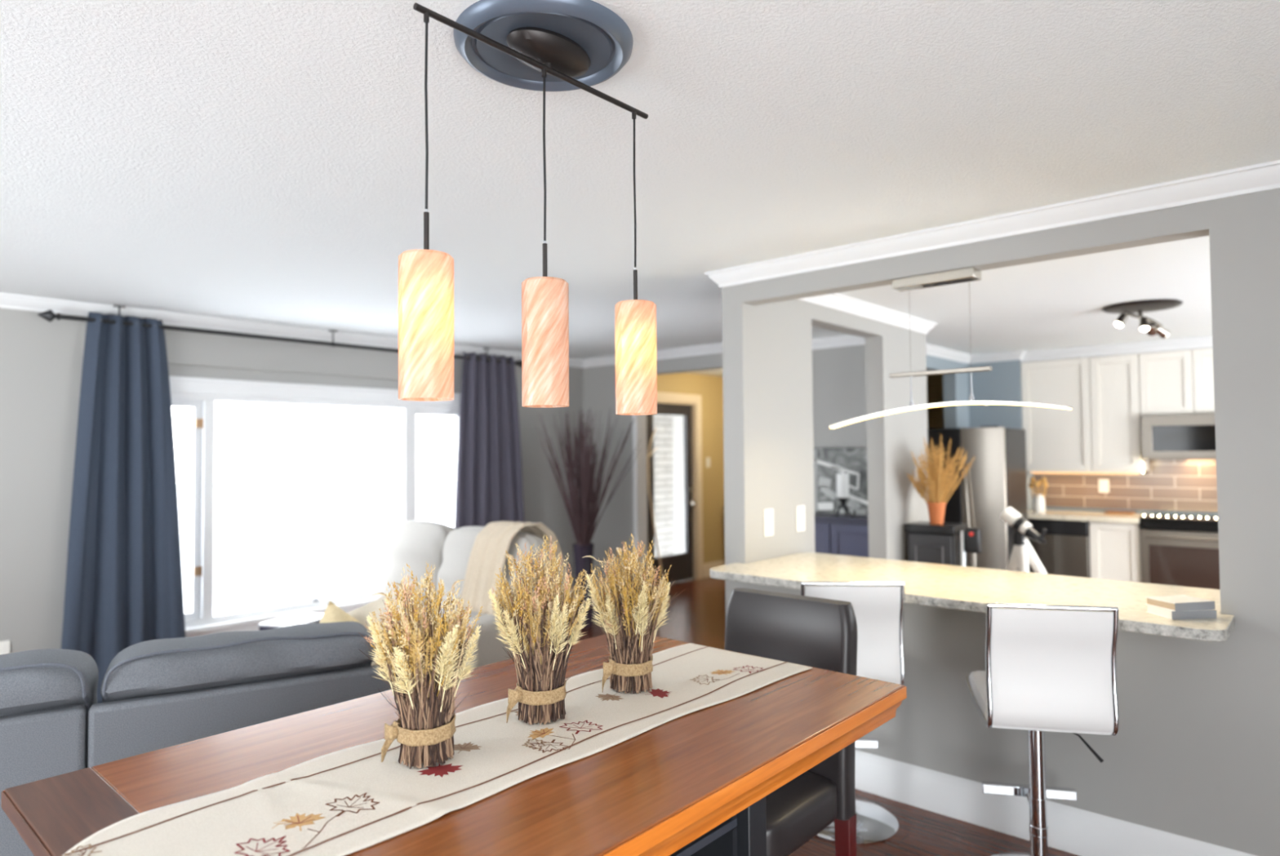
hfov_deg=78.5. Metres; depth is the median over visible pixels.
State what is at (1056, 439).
upper cabinet
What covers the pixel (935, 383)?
wall
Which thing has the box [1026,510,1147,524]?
countertop
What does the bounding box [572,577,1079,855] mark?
floor
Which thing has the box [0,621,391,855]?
sofa
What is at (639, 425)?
trim
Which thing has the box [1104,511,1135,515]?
cutting board
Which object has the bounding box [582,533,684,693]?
bundle
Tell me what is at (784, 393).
wall
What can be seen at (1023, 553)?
telescope
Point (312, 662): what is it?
cushion
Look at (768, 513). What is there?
light switch
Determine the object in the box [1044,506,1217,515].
wall
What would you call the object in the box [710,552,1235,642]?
countertop
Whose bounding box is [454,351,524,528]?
curtain
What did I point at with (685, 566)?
door
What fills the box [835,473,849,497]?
glass cup
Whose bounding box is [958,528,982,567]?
stick vacuum
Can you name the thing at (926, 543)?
cabinet
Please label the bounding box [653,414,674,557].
wall
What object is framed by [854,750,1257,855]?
baseboard
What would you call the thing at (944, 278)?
canopy
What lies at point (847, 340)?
trim
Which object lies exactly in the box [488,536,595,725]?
bundle
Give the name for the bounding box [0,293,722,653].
wall
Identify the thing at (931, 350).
trim
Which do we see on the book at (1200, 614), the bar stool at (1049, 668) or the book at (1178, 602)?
the book at (1178, 602)
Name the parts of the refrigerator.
freezer door, door handle, fridge door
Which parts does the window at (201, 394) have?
casement sash, sill, casing, crank handle, casement sash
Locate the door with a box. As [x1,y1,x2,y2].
[646,391,703,586]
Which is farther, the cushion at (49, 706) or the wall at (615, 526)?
the wall at (615, 526)
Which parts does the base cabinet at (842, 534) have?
cabinet door, cabinet door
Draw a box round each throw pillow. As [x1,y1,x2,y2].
[319,600,372,663]
[346,578,426,666]
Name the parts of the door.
knob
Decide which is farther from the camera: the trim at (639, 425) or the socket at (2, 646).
the trim at (639, 425)
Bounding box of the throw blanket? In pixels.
[459,520,566,614]
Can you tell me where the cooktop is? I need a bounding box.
[1139,512,1217,524]
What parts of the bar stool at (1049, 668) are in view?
seat, chrome frame, backrest, lift lever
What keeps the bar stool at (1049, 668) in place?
on the floor
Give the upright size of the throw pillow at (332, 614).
0.577 m
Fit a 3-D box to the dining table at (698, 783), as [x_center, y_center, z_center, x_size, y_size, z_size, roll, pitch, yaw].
[-0.240,1.121,1.740,1.013,0.900,1.698,-2,-2,42]
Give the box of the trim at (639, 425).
[632,415,648,591]
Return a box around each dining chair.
[668,817,737,855]
[724,588,857,855]
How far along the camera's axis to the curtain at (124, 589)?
4.79 m
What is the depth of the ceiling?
2.40 m
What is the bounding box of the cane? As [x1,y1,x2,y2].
[647,427,665,587]
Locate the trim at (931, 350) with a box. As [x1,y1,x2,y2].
[925,343,1026,364]
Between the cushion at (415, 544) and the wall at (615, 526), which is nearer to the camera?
the cushion at (415, 544)
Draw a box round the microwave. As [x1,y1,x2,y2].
[1140,413,1216,459]
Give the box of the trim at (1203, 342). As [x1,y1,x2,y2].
[1020,335,1213,362]
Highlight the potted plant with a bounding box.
[906,435,974,524]
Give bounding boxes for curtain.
[61,311,186,703]
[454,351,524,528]
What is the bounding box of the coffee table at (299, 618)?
[257,612,323,631]
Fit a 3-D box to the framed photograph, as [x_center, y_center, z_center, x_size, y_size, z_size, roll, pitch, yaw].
[1.628,0.429,6.371,0.800,0.538,0.021,-2,-2,42]
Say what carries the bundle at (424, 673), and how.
on the table runner
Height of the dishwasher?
0.772 m
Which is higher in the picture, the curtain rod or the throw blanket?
the curtain rod
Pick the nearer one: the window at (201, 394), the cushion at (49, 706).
the cushion at (49, 706)
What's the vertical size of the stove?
0.875 m
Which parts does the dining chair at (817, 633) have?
seat, leg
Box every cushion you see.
[0,648,98,768]
[100,621,376,702]
[377,520,457,622]
[434,526,551,623]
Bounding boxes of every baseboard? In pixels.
[569,589,620,606]
[702,560,724,577]
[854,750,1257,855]
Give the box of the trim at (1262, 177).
[704,160,1279,334]
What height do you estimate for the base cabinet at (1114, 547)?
0.772 m
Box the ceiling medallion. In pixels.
[453,0,633,91]
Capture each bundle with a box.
[358,562,483,768]
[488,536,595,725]
[535,407,640,545]
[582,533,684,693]
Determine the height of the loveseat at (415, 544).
1.074 m
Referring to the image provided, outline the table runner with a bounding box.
[62,643,813,855]
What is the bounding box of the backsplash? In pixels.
[1033,459,1217,512]
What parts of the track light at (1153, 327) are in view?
arm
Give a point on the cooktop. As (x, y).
(1143, 520)
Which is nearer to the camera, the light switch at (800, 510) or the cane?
the light switch at (800, 510)
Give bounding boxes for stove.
[1139,512,1220,590]
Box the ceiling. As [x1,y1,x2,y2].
[0,0,1279,377]
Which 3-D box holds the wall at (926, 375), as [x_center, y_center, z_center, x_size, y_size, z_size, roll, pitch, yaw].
[2.350,0.522,8.146,0.120,2.440,3.280,-2,-2,42]
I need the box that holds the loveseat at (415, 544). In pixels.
[377,520,570,671]
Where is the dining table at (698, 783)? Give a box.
[0,634,906,855]
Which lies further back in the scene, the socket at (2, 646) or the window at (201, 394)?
the window at (201, 394)
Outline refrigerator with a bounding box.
[927,426,1027,571]
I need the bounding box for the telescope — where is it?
[1000,506,1047,573]
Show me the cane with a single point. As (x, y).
(651, 438)
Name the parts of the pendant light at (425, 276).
lamp shade, stem, cord, cord, stem, lamp shade, cord, stem, lamp shade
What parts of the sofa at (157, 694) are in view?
frame, frame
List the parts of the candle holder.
stem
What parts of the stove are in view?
control panel, oven door, oven handle, oven glass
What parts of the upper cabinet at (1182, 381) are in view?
cabinet door, cabinet door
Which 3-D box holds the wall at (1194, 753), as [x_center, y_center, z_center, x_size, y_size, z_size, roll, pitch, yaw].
[2.176,0.355,2.560,4.561,2.440,0.110,-2,-2,42]
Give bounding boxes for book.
[1146,595,1214,611]
[1146,604,1217,619]
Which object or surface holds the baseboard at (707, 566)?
attached to the wall at (710, 388)
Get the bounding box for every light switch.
[706,457,710,467]
[764,508,773,536]
[795,505,804,532]
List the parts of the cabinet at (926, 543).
door trim, door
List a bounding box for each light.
[398,2,657,415]
[829,353,1071,428]
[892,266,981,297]
[1029,471,1140,474]
[1102,298,1182,338]
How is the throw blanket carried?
on the loveseat at (415, 544)
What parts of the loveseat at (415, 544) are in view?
arm, frame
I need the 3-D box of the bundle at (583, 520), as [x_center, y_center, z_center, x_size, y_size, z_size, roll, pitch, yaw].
[-0.443,0.745,6.827,0.898,1.864,0.907,-1,-2,5]
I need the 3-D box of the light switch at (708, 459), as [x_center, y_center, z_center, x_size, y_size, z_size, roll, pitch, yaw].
[0.828,0.416,9.501,0.010,0.120,0.080,-2,-2,42]
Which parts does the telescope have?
leg, leg, leg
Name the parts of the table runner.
embroidered stem, embroidered stem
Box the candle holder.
[835,473,856,517]
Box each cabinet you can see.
[814,512,868,557]
[905,521,968,566]
[1021,357,1093,471]
[1088,521,1141,582]
[1089,354,1148,471]
[1138,348,1214,415]
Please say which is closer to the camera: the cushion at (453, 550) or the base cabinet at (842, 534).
the cushion at (453, 550)
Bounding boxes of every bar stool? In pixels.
[800,581,905,844]
[964,603,1119,855]
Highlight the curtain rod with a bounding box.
[37,305,521,367]
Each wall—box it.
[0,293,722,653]
[582,344,866,589]
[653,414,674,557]
[657,373,724,564]
[672,415,684,554]
[721,188,1279,855]
[754,298,1034,561]
[926,375,928,429]
[927,374,944,429]
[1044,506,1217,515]
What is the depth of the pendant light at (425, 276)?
1.68 m
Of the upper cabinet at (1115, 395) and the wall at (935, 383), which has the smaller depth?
the upper cabinet at (1115, 395)
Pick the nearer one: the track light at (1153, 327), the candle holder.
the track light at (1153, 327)
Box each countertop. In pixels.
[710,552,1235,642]
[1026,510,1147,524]
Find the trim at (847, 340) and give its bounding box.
[812,335,865,350]
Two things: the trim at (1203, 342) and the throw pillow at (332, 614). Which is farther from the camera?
the trim at (1203, 342)
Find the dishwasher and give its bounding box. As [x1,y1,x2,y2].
[1027,518,1090,577]
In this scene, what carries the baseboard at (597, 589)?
attached to the wall at (41, 360)
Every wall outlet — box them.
[0,640,9,654]
[1098,479,1109,493]
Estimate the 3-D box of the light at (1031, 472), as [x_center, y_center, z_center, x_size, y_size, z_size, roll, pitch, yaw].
[4.080,0.407,7.222,0.900,0.024,0.030,-2,-2,42]
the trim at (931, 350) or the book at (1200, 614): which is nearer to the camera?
the book at (1200, 614)
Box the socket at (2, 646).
[0,644,4,650]
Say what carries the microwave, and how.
attached to the wall at (1047, 508)
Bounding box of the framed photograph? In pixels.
[813,447,867,515]
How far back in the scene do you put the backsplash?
7.10 m
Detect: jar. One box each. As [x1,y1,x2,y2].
[1028,476,1048,512]
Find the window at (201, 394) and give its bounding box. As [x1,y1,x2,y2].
[168,376,460,637]
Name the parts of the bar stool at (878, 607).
chrome frame, backrest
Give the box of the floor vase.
[572,542,594,628]
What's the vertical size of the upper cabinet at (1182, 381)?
0.540 m
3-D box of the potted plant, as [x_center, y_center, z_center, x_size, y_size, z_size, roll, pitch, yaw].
[2.025,0.340,5.275,0.401,0.614,0.465,-2,-2,42]
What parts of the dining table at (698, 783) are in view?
panel, panel, leg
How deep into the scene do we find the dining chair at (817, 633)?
2.58 m
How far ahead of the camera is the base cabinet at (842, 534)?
6.04 m
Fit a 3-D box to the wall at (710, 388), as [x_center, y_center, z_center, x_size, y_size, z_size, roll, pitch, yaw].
[0.646,0.575,9.404,0.140,2.440,3.660,-2,-2,42]
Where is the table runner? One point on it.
(343, 802)
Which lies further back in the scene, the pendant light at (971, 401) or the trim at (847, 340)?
the trim at (847, 340)
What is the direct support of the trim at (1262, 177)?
attached to the wall at (1194, 753)
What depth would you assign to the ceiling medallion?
1.70 m
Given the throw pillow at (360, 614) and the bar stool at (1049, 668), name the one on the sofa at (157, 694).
the throw pillow at (360, 614)
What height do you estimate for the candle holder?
0.339 m
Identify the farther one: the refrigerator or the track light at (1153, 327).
the refrigerator

